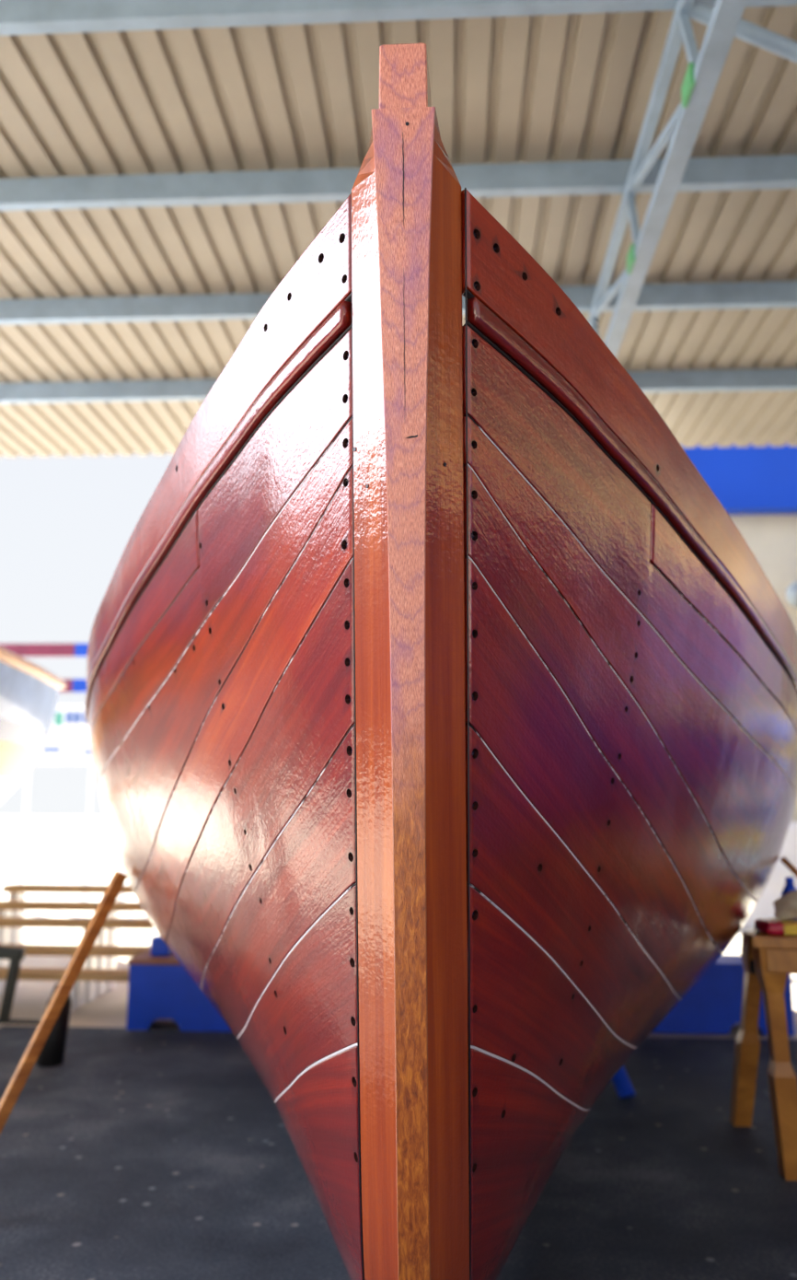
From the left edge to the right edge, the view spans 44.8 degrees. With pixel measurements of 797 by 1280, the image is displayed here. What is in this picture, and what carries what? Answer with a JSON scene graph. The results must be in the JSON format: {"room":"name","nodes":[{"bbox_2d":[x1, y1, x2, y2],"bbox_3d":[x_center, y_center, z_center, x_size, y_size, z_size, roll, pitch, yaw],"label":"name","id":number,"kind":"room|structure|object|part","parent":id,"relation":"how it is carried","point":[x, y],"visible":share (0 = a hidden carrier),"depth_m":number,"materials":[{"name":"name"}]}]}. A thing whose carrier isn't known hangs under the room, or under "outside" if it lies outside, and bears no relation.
{"room":"shipyard hall","nodes":[
{"label":"shipyard hall","id":0,"kind":"room"},
{"bbox_2d":[0,5,796,457],"bbox_3d":[2.554,-2.801,3.517,14.748,0.034,11.450,0,-10,3],"label":"ceiling","id":1,"kind":"structure","parent":0,"point":[564,87],"depth_m":5.14,"materials":[{"name":"beige metal"}]},
{"bbox_2d":[0,1025,796,1279],"bbox_3d":[4.124,1.620,1.633,12.950,0.200,13.000,0,-10,3],"label":"floor","id":2,"kind":"structure","parent":0,"point":[152,1154],"depth_m":3.15,"materials":[{"name":"concrete"}]},
{"bbox_2d":[35,983,71,1067],"bbox_3d":[-1.621,1.810,4.553,0.147,0.363,0.124,0,-10,3],"label":"bollard","id":3,"kind":"object","parent":2,"relation":"on","point":[52,1052],"visible":0.54,"depth_m":4.50,"materials":[{"name":"black plastic"}]},
{"bbox_2d":[0,871,127,1133],"bbox_3d":[-1.103,1.225,2.969,0.491,0.988,0.036,7,-12,-34],"label":"prop","id":4,"kind":"object","parent":2,"relation":"on","point":[53,1009],"visible":1,"depth_m":3.00,"materials":[{"name":"brown wood"}]},
{"bbox_2d":[126,951,232,1032],"bbox_3d":[-0.983,1.943,5.359,0.970,0.366,0.320,0,-10,3],"label":"box","id":5,"kind":"object","parent":2,"relation":"on","point":[159,987],"visible":0.45,"depth_m":5.22,"materials":[{"name":"blue paint"}]},
{"bbox_2d":[150,935,172,955],"bbox_3d":[-1.327,1.714,5.417,0.110,0.100,0.080,0,-10,3],"label":"wedge","id":6,"kind":"object","parent":5,"relation":"on","point":[158,947],"visible":0.71,"depth_m":5.38,"materials":[{"name":"blue paint"}]},
{"bbox_2d":[612,1065,635,1098],"bbox_3d":[0.930,1.820,4.138,0.072,0.259,0.212,4,-11,-23],"label":"prop","id":7,"kind":"object","parent":2,"relation":"on","point":[623,1087],"visible":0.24,"depth_m":4.06,"materials":[{"name":"blue paint"}]},
{"bbox_2d":[730,925,796,1180],"bbox_3d":[1.810,1.388,3.241,1.417,0.775,0.702,-4,-11,23],"label":"trestle table","id":8,"kind":"object","parent":2,"relation":"on","point":[767,960],"visible":1,"depth_m":3.21,"materials":[{"name":"brown wood"}]},
{"bbox_3d":[1.329,1.473,3.648,0.089,0.739,0.330,0,-10,-1],"label":"leg","id":9,"kind":"part","parent":8,"relation":"part of","materials":[{"name":"brown wood"}]},
{"bbox_3d":[1.266,1.398,3.213,0.129,0.739,0.134,0,-10,3],"label":"leg","id":10,"kind":"part","parent":8,"relation":"part of","materials":[{"name":"brown wood"}]},
{"bbox_2d":[755,918,796,935],"bbox_3d":[1.342,0.982,3.314,0.200,0.043,0.152,0,-10,3],"label":"packet","id":11,"kind":"object","parent":8,"relation":"on","point":[773,925],"visible":0.95,"depth_m":3.25,"materials":[{"name":"plastic"}]},
{"bbox_2d":[773,890,796,920],"bbox_3d":[1.375,0.910,3.323,0.170,0.103,0.155,0,-10,3],"label":"cloth","id":12,"kind":"object","parent":11,"relation":"on","point":[785,906],"visible":1,"depth_m":3.29,"materials":[{"name":"grey fabric"}]},
{"bbox_2d":[780,856,796,876],"bbox_3d":[1.501,0.906,3.482,0.232,0.243,0.022,-7,-12,36],"label":"stick","id":13,"kind":"object","parent":8,"relation":"on","point":[785,860],"visible":1,"depth_m":3.54,"materials":[{"name":"brown wood"}]},
{"bbox_2d":[781,876,796,919],"bbox_3d":[1.411,0.943,3.476,0.060,0.175,0.060,0,-10,3],"label":"bottle","id":14,"kind":"object","parent":8,"relation":"on","point":[789,886],"visible":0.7,"depth_m":3.48,"materials":[{"name":"blue paint"}]},
{"bbox_2d":[0,815,796,1039],"bbox_3d":[1.057,4.711,19.456,160.000,0.300,140.000,0,-10,3],"label":"ground","id":15,"kind":"structure","parent":0,"point":[54,847],"depth_m":12.42,"materials":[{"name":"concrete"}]},
{"bbox_2d":[0,944,40,1023],"bbox_3d":[-2.195,1.903,5.371,0.571,0.430,0.060,0,-10,3],"label":"metal stand","id":16,"kind":"object","parent":15,"relation":"on","point":[16,955],"visible":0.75,"depth_m":5.35,"materials":[{"name":"grey metal"}]},
{"bbox_3d":[-2.155,1.929,5.364,0.097,0.363,0.050,0,-10,3],"label":"leg","id":17,"kind":"part","parent":16,"relation":"part of","materials":[{"name":"grey metal"}]},
{"bbox_2d":[18,704,93,901],"bbox_3d":[-4.212,2.005,11.935,1.000,2.425,0.054,0,-10,3],"label":"notice board","id":18,"kind":"object","parent":15,"relation":"on","point":[68,742],"visible":0.61,"depth_m":12.02,"materials":[{"name":"white"}]},
{"bbox_3d":[-4.611,2.120,11.951,0.040,2.200,0.025,0,-10,3],"label":"post","id":19,"kind":"part","parent":18,"relation":"part of","materials":[{"name":"white"}]},
{"bbox_3d":[-3.812,2.117,11.909,0.040,2.200,0.025,0,-10,3],"label":"post","id":20,"kind":"part","parent":18,"relation":"part of","materials":[{"name":"white"}]},
{"bbox_2d":[0,892,120,1012],"bbox_3d":[-1.974,1.926,6.035,1.260,0.616,0.840,0,-10,3],"label":"rack","id":21,"kind":"object","parent":15,"relation":"on","point":[81,993],"visible":0.26,"depth_m":6.21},
{"bbox_2d":[0,967,128,981],"bbox_3d":[-1.993,1.960,5.665,1.400,0.045,0.160,0,-10,3],"label":"plank","id":22,"kind":"object","parent":21,"relation":"on","point":[25,973],"visible":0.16,"depth_m":5.59,"materials":[{"name":"brown wood"}]},
{"bbox_2d":[1,884,134,894],"bbox_3d":[-1.933,1.660,6.444,1.380,0.045,0.160,0,-10,3],"label":"plank","id":23,"kind":"object","parent":21,"relation":"on","point":[11,888],"visible":0.47,"depth_m":6.39,"materials":[{"name":"brown wood"}]},
{"bbox_2d":[0,900,144,911],"bbox_3d":[-1.963,1.722,6.253,1.420,0.045,0.160,0,-10,3],"label":"plank","id":24,"kind":"object","parent":21,"relation":"on","point":[20,905],"visible":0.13,"depth_m":6.19,"materials":[{"name":"brown wood"}]},
{"bbox_2d":[0,943,151,956],"bbox_3d":[-1.973,1.882,5.860,1.380,0.045,0.160,0,-10,3],"label":"plank","id":25,"kind":"object","parent":21,"relation":"on","point":[31,949],"visible":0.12,"depth_m":5.79,"materials":[{"name":"brown wood"}]},
{"bbox_2d":[0,917,154,929],"bbox_3d":[-1.983,1.774,6.062,1.400,0.045,0.160,0,-10,3],"label":"plank","id":26,"kind":"object","parent":21,"relation":"on","point":[5,922],"visible":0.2,"depth_m":5.99,"materials":[{"name":"brown wood"}]},
{"bbox_2d":[0,642,126,901],"bbox_3d":[-4.320,1.642,12.187,1.900,3.225,0.135,0,-10,3],"label":"rack","id":27,"kind":"object","parent":15,"relation":"on","point":[78,649],"visible":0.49,"depth_m":12.38,"materials":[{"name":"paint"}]},
{"bbox_3d":[-4.694,0.131,12.423,1.100,0.170,0.050,0,-10,3],"label":"rail","id":28,"kind":"part","parent":27,"relation":"part of","materials":[{"name":"red paint"}]},
{"bbox_3d":[-4.696,0.584,12.346,1.100,0.170,0.050,0,-10,3],"label":"rail","id":29,"kind":"part","parent":27,"relation":"part of","materials":[{"name":"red paint"}]},
{"bbox_3d":[-3.798,0.581,12.298,0.700,0.170,0.050,0,-10,3],"label":"rail","id":30,"kind":"part","parent":27,"relation":"part of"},
{"bbox_3d":[-3.795,0.127,12.375,0.700,0.170,0.050,0,-10,3],"label":"rail","id":31,"kind":"part","parent":27,"relation":"part of","materials":[{"name":"blue metal"}]},
{"bbox_3d":[-3.410,1.656,12.164,0.080,3.200,0.080,0,-10,3],"label":"post","id":32,"kind":"part","parent":27,"relation":"part of","materials":[{"name":"white"}]},
{"bbox_2d":[651,954,794,1035],"bbox_3d":[1.671,1.958,5.366,0.930,0.366,0.320,0,-10,3],"label":"box","id":33,"kind":"object","parent":15,"relation":"on","point":[714,1006],"visible":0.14,"depth_m":5.21,"materials":[{"name":"blue paint"}]},
{"bbox_2d":[681,442,796,928],"bbox_3d":[5.947,0.399,10.072,6.200,5.070,0.505,0,-10,3],"label":"wall","id":34,"kind":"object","parent":15,"relation":"on","point":[757,486],"visible":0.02,"depth_m":10.31,"materials":[{"name":"white paint"}]},
{"bbox_2d":[786,581,796,607],"bbox_3d":[4.183,-0.461,10.115,0.280,0.280,0.278,0,-10,3],"label":"wall lamp","id":35,"kind":"object","parent":34,"relation":"attached to","point":[792,590],"visible":1,"depth_m":10.03,"materials":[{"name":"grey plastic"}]},
{"bbox_3d":[5.834,1.895,9.723,6.000,0.120,0.200,0,-10,3],"label":"sill","id":36,"kind":"part","parent":34,"relation":"part of","materials":[{"name":"white paint"}]},
{"bbox_3d":[1.432,0.750,8.674,0.260,3.860,0.260,0,-10,3],"label":"steel column","id":37,"kind":"structure","parent":15,"relation":"on","visible":0},
{"bbox_2d":[587,0,796,357],"bbox_3d":[2.031,-1.978,5.207,1.707,0.695,7.800,0,-10,3],"label":"girder","id":38,"kind":"object","parent":37,"relation":"on","point":[724,20],"visible":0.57,"depth_m":4.13,"materials":[{"name":"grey metal"}]},
{"bbox_2d":[0,154,796,210],"bbox_3d":[2.612,-2.450,5.026,14.700,0.150,0.065,0,-10,3],"label":"steel purlin","id":39,"kind":"object","parent":38,"relation":"on","point":[751,172],"visible":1,"depth_m":5.15,"materials":[{"name":"grey metal"}]},
{"bbox_2d":[0,0,796,35],"bbox_3d":[2.548,-2.652,3.844,14.700,0.150,0.065,0,-10,3],"label":"steel purlin","id":40,"kind":"object","parent":38,"relation":"on","point":[17,17],"visible":1,"depth_m":3.98,"materials":[{"name":"grey metal"}]},
{"bbox_2d":[0,280,796,325],"bbox_3d":[2.679,-2.239,6.256,14.700,0.150,0.065,0,-10,3],"label":"steel purlin","id":41,"kind":"object","parent":38,"relation":"on","point":[781,294],"visible":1,"depth_m":6.43,"materials":[{"name":"grey metal"}]},
{"bbox_2d":[0,368,796,404],"bbox_3d":[2.747,-2.023,7.521,14.700,0.150,0.065,0,-10,3],"label":"steel purlin","id":42,"kind":"object","parent":38,"relation":"on","point":[768,378],"visible":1,"depth_m":7.73,"materials":[{"name":"grey metal"}]},
{"bbox_3d":[0.345,2.239,6.303,0.300,0.113,0.200,0,-10,3],"label":"block","id":43,"kind":"object","parent":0,"visible":0},
{"bbox_2d":[84,42,796,1279],"bbox_3d":[0.240,0.814,4.873,3.152,2.210,7.424,0,-10,4],"label":"wooden boat","id":44,"kind":"object","parent":43,"relation":"on","point":[440,705],"visible":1,"depth_m":1.65,"materials":[{"name":"brown wood"}]},
{"bbox_3d":[0.032,0.280,1.700,0.177,2.084,0.870,0,-10,4],"label":"stem","id":45,"kind":"part","parent":44,"relation":"part of","materials":[{"name":"brown wood"}]},
{"bbox_3d":[-3.824,1.588,4.405,0.500,0.714,0.300,0,-10,3],"label":"block","id":46,"kind":"object","parent":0,"visible":0},
{"bbox_2d":[0,646,66,802],"bbox_3d":[-4.010,0.530,6.549,3.035,2.092,7.314,1,-10,-6],"label":"boat","id":47,"kind":"object","parent":46,"relation":"on","point":[29,693],"visible":1,"depth_m":6.75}
]}

